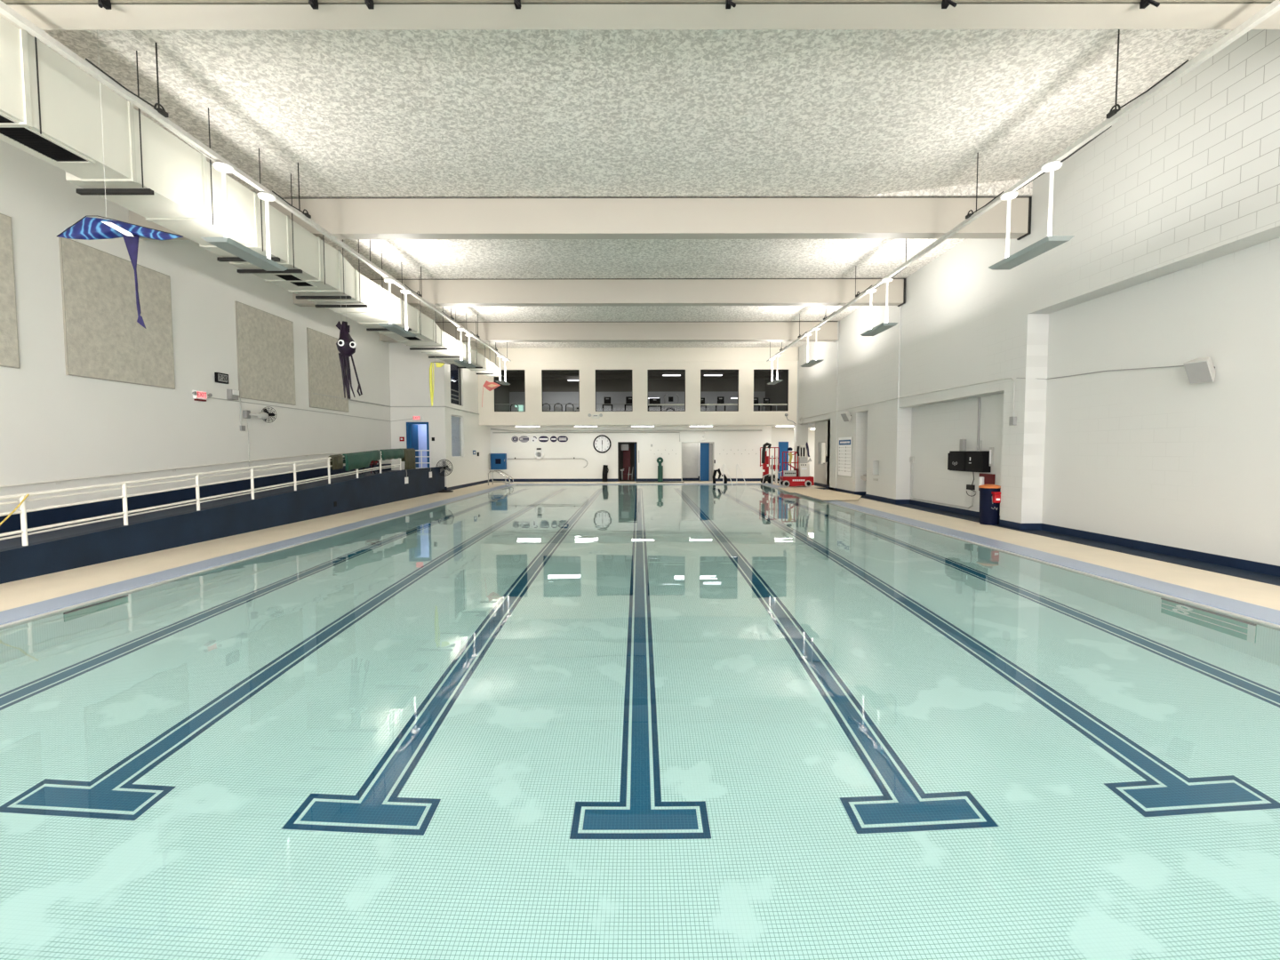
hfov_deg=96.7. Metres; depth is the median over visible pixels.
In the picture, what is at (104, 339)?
acoustic panel
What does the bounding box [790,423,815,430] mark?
ceiling
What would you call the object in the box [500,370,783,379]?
ceiling
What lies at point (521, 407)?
window
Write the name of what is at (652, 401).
treadmill
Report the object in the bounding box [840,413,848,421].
grille
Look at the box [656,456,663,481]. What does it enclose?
gas cylinder
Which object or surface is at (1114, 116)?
lighting raceway
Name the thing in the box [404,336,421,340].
grille
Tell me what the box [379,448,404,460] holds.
mat
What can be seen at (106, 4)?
clip
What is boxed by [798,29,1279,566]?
wall
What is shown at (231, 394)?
alarm box
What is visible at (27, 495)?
rope
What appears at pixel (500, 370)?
window
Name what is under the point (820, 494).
plywood sheet
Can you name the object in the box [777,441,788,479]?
door
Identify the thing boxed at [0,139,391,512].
wall
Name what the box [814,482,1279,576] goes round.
baseboard
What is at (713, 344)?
ceiling
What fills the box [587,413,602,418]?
emergency light
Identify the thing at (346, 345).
kite
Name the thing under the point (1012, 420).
box
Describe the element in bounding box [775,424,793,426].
strip light
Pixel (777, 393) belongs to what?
wall
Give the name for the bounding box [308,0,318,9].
clip
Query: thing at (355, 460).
mat
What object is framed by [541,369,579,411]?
window
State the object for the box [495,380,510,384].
tray
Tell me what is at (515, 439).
sign
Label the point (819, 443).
window
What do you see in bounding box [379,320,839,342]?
beam
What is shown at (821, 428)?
door
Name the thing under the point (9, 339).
acoustic panel
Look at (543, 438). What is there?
sign
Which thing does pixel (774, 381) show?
tray
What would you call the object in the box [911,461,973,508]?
conduit
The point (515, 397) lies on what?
wall
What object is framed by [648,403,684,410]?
railing
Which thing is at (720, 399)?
treadmill
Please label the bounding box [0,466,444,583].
wall
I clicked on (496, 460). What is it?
upper cabinet
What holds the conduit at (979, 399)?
attached to the wall at (1172, 212)
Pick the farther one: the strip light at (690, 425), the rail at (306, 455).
the strip light at (690, 425)
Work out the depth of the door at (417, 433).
28.87 m
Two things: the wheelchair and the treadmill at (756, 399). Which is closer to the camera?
the wheelchair
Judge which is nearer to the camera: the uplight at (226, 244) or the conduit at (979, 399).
the uplight at (226, 244)
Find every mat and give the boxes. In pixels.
[328,454,343,470]
[342,449,380,471]
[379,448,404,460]
[400,448,415,470]
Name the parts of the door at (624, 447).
transom panel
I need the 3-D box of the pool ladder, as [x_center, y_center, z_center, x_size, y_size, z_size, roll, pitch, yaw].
[5.621,-0.193,33.785,1.287,1.538,0.667,0,3,0]
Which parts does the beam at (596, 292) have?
bearing plate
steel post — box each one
[771,456,773,484]
[775,456,777,484]
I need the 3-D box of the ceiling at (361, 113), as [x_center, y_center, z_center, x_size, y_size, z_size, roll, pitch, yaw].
[-1.297,-7.364,16.782,22.680,0.770,20.320,0,3,0]
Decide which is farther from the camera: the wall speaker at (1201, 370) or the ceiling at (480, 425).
the ceiling at (480, 425)
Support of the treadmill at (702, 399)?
on the floor
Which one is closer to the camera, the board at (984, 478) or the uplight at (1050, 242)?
the uplight at (1050, 242)
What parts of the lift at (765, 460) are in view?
frame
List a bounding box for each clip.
[97,0,111,9]
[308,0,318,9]
[364,0,374,9]
[513,0,521,8]
[725,0,735,8]
[941,0,957,8]
[1139,0,1159,8]
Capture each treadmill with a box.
[602,396,612,410]
[624,396,631,410]
[648,398,662,410]
[700,397,706,410]
[715,396,725,410]
[753,397,759,410]
[762,398,771,410]
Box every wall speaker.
[840,411,851,421]
[1183,356,1215,383]
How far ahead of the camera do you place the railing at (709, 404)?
34.45 m
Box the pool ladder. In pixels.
[722,464,745,485]
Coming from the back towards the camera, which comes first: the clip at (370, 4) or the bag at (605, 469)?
the bag at (605, 469)
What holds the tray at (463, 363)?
on the uplight at (468, 364)
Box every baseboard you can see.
[0,464,391,533]
[444,479,490,490]
[490,476,761,481]
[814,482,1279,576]
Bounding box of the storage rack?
[623,448,631,479]
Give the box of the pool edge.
[0,483,1279,624]
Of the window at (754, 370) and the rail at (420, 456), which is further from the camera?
the window at (754, 370)
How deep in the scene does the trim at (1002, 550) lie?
9.01 m
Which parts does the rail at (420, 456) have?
post, post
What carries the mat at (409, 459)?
on the wall at (60, 554)
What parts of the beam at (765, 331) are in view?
bearing plate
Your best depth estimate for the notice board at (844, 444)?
26.11 m
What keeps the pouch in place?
hanging from the trash can
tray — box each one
[201,237,287,271]
[378,323,416,336]
[453,360,476,367]
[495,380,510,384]
[767,379,783,384]
[800,360,823,367]
[860,322,898,335]
[988,235,1074,269]
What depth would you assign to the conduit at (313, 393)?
28.09 m
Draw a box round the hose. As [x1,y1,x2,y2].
[635,481,684,482]
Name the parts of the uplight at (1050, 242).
rod, rod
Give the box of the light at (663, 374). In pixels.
[662,374,680,375]
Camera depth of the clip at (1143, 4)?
6.62 m
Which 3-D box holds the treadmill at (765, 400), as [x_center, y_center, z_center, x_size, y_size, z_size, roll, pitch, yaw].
[8.037,-4.474,36.950,0.640,1.550,1.765,0,3,0]
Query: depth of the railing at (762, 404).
34.44 m
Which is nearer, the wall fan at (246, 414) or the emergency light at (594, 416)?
the wall fan at (246, 414)
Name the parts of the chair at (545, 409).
backrest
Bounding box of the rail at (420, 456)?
[415,449,431,468]
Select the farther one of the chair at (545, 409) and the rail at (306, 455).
the chair at (545, 409)
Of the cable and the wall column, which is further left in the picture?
the cable
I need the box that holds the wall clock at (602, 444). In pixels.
[592,434,611,453]
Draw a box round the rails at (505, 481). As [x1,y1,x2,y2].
[488,470,513,485]
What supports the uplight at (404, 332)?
hanging from the lighting raceway at (158, 114)
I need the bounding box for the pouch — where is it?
[991,491,1000,503]
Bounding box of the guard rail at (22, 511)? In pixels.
[0,451,400,545]
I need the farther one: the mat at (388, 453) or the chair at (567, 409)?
the chair at (567, 409)
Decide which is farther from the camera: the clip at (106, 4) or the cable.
the cable
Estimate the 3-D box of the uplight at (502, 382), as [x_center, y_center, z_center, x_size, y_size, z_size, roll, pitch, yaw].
[-7.275,-5.805,30.130,0.460,1.370,1.680,0,3,0]
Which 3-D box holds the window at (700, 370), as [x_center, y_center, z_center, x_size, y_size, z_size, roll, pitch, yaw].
[4.755,-5.355,34.108,2.290,2.485,0.060,0,3,0]
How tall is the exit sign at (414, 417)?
0.240 m
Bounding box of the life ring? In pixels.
[534,448,543,459]
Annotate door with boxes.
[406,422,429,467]
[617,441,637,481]
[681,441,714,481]
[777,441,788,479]
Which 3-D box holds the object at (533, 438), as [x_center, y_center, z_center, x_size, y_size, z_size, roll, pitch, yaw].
[-6.821,-2.636,36.681,0.440,0.400,0.052,0,3,0]
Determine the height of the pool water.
0.001 m
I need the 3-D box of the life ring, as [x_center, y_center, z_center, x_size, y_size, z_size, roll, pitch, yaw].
[-6.517,-1.682,36.671,0.640,0.740,0.192,0,3,0]
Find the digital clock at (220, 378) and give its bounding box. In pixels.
[214,372,228,383]
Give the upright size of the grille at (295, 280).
0.020 m
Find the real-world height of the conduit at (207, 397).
0.144 m
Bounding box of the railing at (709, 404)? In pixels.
[700,403,737,410]
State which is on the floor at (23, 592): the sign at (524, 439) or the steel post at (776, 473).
the steel post at (776, 473)
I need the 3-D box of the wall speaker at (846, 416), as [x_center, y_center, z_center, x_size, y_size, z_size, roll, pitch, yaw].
[9.246,-2.838,25.449,0.417,0.443,0.334,-1,3,-20]
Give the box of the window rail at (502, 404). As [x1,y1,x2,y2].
[502,403,631,404]
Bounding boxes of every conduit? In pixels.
[207,397,412,421]
[239,394,245,431]
[312,392,479,414]
[800,377,1015,419]
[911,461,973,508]
[976,397,980,449]
[1016,365,1183,379]
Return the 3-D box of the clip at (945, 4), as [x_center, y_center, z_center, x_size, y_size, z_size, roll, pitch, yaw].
[3.592,-5.640,6.597,0.096,0.396,0.177,0,3,0]
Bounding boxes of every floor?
[0,470,395,549]
[0,480,1279,611]
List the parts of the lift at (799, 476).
name plate, guard frame, panel frame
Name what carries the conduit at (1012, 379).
attached to the wall at (1172, 212)
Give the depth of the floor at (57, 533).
13.11 m
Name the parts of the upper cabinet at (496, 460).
door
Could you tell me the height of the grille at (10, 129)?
0.020 m
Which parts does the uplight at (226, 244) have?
rod, rod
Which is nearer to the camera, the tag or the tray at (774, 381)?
the tag
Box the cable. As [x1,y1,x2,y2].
[246,418,249,466]
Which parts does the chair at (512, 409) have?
backrest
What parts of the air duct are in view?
hanger rod, vent frame, hanger rod, hanger rod, hanger rod, hanger rod, vent frame, hanger rod, hanger rod, hanger rod, hanger rod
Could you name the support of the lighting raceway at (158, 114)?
hanging from the ceiling at (361, 113)
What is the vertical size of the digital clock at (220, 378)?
0.290 m
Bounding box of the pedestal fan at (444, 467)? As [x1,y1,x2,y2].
[436,459,453,492]
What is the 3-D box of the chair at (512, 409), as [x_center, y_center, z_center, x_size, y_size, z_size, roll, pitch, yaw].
[-7.861,-4.198,35.815,0.538,1.180,0.447,0,3,0]
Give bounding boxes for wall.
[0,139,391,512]
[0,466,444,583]
[388,342,447,487]
[446,342,490,487]
[477,346,798,424]
[489,426,825,479]
[494,370,794,427]
[509,391,765,411]
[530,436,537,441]
[619,443,634,481]
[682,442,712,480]
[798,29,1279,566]
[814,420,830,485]
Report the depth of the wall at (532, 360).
33.94 m
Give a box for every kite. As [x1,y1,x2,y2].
[56,30,183,328]
[335,239,362,399]
[429,336,450,406]
[481,349,500,407]
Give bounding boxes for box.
[226,389,239,399]
[966,484,975,496]
[1008,416,1016,425]
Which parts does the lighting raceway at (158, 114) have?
hanger rod, hanger rod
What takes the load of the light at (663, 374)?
attached to the ceiling at (509, 374)
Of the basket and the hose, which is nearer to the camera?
the basket
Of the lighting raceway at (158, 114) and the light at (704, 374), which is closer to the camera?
the lighting raceway at (158, 114)
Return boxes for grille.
[0,115,87,161]
[274,274,312,286]
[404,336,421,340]
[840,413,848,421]
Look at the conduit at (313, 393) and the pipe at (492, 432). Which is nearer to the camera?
the conduit at (313, 393)
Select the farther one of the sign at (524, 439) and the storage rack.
the storage rack
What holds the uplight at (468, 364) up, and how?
hanging from the lighting raceway at (158, 114)
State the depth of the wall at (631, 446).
40.97 m
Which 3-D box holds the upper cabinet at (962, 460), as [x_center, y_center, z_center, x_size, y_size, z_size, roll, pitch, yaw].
[9.831,-0.741,17.036,0.291,0.970,1.770,0,3,0]
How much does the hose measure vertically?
0.052 m
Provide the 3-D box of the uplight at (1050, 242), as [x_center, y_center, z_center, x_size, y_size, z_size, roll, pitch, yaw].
[7.179,-4.826,10.499,0.460,1.370,1.680,0,3,0]
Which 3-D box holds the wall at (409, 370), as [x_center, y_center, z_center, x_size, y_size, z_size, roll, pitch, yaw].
[-10.998,-3.764,28.250,2.700,9.100,0.250,0,3,0]
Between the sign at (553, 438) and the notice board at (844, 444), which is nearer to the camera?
the notice board at (844, 444)
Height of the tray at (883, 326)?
0.090 m
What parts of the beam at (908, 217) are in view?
bearing plate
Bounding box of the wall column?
[793,346,807,468]
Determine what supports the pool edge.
attached to the floor at (23, 592)
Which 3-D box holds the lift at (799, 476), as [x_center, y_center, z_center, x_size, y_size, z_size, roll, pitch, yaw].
[8.630,-0.862,31.335,1.720,2.446,1.014,0,3,0]
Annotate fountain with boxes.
[860,474,866,480]
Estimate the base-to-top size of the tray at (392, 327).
0.090 m
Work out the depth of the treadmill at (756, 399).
35.75 m
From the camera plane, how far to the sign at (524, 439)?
36.69 m
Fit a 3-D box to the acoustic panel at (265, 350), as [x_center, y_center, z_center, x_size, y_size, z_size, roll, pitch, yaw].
[-12.308,-4.062,18.811,0.050,2.930,2.830,0,3,0]
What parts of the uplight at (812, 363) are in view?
rod, rod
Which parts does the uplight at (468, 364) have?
rod, rod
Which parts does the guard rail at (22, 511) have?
post, post, hand rail, post, post, post, post, post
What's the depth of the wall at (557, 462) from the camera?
36.76 m
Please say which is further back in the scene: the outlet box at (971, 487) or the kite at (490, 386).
the kite at (490, 386)
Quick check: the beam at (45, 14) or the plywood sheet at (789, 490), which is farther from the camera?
the plywood sheet at (789, 490)
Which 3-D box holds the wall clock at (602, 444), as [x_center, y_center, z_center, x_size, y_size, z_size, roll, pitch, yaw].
[-2.438,-2.321,36.675,1.160,1.160,0.090,0,3,0]
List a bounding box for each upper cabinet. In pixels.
[488,453,506,469]
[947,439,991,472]
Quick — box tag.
[404,471,407,483]
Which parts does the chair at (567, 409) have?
backrest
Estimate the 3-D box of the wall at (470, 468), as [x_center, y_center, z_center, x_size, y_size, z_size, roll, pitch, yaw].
[-9.780,-3.984,32.497,0.250,9.100,8.250,0,3,0]
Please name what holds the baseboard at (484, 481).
attached to the wall at (470, 468)
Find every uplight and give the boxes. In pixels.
[201,161,287,271]
[378,278,416,336]
[453,328,476,367]
[495,355,510,384]
[767,354,783,384]
[800,327,823,367]
[860,277,898,335]
[988,160,1074,269]
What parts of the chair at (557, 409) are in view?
backrest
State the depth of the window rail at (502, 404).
34.48 m
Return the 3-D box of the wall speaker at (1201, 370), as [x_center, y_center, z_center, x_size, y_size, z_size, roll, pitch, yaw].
[9.753,-1.909,9.877,0.417,0.443,0.334,-1,3,-20]
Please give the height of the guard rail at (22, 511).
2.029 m
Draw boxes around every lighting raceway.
[0,0,511,361]
[766,0,1279,361]
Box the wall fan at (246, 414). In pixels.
[242,407,276,423]
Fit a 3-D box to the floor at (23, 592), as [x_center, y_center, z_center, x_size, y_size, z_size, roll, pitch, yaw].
[0.930,1.216,17.737,27.100,0.284,45.300,0,3,0]
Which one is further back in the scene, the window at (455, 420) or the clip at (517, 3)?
the window at (455, 420)
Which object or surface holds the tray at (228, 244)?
on the uplight at (226, 244)
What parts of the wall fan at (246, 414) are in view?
motor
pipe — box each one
[490,428,761,431]
[492,432,679,441]
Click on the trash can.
(989, 511)
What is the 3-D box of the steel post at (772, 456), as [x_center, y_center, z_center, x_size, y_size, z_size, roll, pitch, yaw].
[7.671,-0.567,33.028,0.092,1.690,0.092,1,3,22]
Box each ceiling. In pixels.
[27,29,1233,321]
[470,320,807,348]
[480,424,775,426]
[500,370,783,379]
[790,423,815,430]
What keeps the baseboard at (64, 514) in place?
attached to the wall at (55, 425)
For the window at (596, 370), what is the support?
in the wall at (532, 360)
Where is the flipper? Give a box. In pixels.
[712,468,727,483]
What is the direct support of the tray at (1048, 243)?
on the uplight at (1050, 242)
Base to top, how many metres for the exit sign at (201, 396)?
0.290 m
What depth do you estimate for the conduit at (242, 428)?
17.52 m
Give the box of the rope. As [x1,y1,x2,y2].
[0,494,29,525]
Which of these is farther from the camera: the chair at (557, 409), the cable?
the chair at (557, 409)
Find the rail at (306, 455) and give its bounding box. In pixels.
[0,452,352,487]
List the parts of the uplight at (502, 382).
rod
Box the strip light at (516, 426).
[515,425,539,427]
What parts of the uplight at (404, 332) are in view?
rod, rod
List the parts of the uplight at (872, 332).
rod, rod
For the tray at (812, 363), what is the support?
on the uplight at (812, 363)
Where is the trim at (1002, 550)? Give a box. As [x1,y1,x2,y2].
[0,484,1279,628]
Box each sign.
[192,390,212,401]
[412,415,423,420]
[512,436,518,442]
[519,436,528,442]
[538,435,548,441]
[550,435,557,441]
[557,435,567,441]
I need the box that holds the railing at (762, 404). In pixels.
[753,403,787,410]
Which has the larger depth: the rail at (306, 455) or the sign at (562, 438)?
the sign at (562, 438)
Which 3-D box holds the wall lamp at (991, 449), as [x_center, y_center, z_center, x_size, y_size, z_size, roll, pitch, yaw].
[9.945,-0.658,16.104,0.066,0.540,0.140,0,3,0]
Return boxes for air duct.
[0,16,501,376]
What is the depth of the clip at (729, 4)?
6.59 m
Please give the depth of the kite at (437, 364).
20.40 m
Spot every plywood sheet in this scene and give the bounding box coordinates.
[777,487,823,492]
[794,489,861,500]
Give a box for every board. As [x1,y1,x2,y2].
[837,436,852,477]
[978,472,995,490]
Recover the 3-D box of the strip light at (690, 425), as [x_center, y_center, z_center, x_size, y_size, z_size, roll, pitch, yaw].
[3.761,-3.309,34.903,1.418,0.090,0.200,0,3,0]
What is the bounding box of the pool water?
[0,484,1279,959]
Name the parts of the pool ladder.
hand rail, hand rail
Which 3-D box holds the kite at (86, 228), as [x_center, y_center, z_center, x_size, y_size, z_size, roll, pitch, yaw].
[-7.156,-4.295,7.779,1.738,4.414,0.222,0,3,0]
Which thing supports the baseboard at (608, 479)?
attached to the wall at (557, 462)
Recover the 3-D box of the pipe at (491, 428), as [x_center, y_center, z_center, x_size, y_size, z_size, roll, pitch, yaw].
[-0.861,-3.195,36.082,17.204,0.210,0.090,0,3,0]
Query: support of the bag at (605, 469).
on the floor at (23, 592)
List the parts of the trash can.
lid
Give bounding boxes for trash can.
[978,484,1000,525]
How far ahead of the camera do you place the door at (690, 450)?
37.93 m
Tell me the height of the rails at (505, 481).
0.845 m
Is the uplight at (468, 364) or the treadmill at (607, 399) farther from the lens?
the treadmill at (607, 399)
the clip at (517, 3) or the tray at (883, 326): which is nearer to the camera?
the clip at (517, 3)
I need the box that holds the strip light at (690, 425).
[689,424,712,426]
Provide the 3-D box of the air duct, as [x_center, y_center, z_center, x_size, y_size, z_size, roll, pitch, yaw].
[-8.398,-5.750,13.358,1.480,2.075,36.700,0,3,0]
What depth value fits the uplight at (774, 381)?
29.94 m
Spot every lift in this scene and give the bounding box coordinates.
[760,442,782,483]
[778,442,814,487]
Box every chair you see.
[510,404,519,411]
[543,402,550,411]
[553,402,562,411]
[565,402,574,411]
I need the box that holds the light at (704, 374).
[704,374,722,375]
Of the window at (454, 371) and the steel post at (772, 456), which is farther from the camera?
the steel post at (772, 456)
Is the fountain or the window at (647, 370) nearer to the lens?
the fountain
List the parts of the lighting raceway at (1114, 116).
hanger rod, hanger rod, hanger rod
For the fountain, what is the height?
0.950 m
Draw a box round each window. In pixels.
[450,363,461,405]
[451,415,462,456]
[494,369,525,411]
[514,405,523,411]
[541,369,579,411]
[595,369,632,411]
[647,369,685,411]
[700,369,738,411]
[753,369,788,411]
[817,441,825,464]
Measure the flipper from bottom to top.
0.955 m
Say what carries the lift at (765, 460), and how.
on the floor at (23, 592)
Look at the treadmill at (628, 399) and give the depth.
35.03 m
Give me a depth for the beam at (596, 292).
20.24 m
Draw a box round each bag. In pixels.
[601,464,608,481]
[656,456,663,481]
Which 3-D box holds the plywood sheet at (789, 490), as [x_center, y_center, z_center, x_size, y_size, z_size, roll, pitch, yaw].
[8.181,0.498,28.340,2.034,0.018,3.689,0,3,5]
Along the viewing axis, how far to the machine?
35.71 m
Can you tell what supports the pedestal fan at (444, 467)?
on the floor at (23, 592)
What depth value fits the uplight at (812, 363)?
23.37 m
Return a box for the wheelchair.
[354,460,379,473]
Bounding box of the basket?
[760,447,779,471]
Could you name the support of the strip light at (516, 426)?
attached to the ceiling at (480, 425)
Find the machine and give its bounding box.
[664,393,679,410]
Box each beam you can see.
[0,0,1279,30]
[128,196,1031,239]
[292,278,905,306]
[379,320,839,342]
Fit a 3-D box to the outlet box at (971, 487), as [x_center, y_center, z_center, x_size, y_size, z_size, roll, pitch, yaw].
[9.934,0.319,17.059,0.090,0.350,0.512,0,3,0]
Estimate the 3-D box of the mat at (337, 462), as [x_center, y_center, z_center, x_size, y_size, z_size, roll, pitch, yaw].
[-9.765,-0.577,18.252,0.180,0.498,0.656,0,3,0]
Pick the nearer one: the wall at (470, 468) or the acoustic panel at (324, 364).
the acoustic panel at (324, 364)
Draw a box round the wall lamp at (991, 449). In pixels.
[989,447,993,466]
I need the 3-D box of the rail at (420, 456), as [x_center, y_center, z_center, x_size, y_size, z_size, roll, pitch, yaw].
[-10.576,-0.956,27.569,0.886,1.000,0.056,0,3,0]
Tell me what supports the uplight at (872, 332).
hanging from the lighting raceway at (1114, 116)
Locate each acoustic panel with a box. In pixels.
[0,213,20,368]
[58,237,175,389]
[234,301,295,405]
[306,327,348,412]
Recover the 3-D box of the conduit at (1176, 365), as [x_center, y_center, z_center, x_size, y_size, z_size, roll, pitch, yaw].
[9.701,-2.297,12.140,0.540,0.317,4.252,0,3,0]
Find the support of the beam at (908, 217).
attached to the wall at (1172, 212)

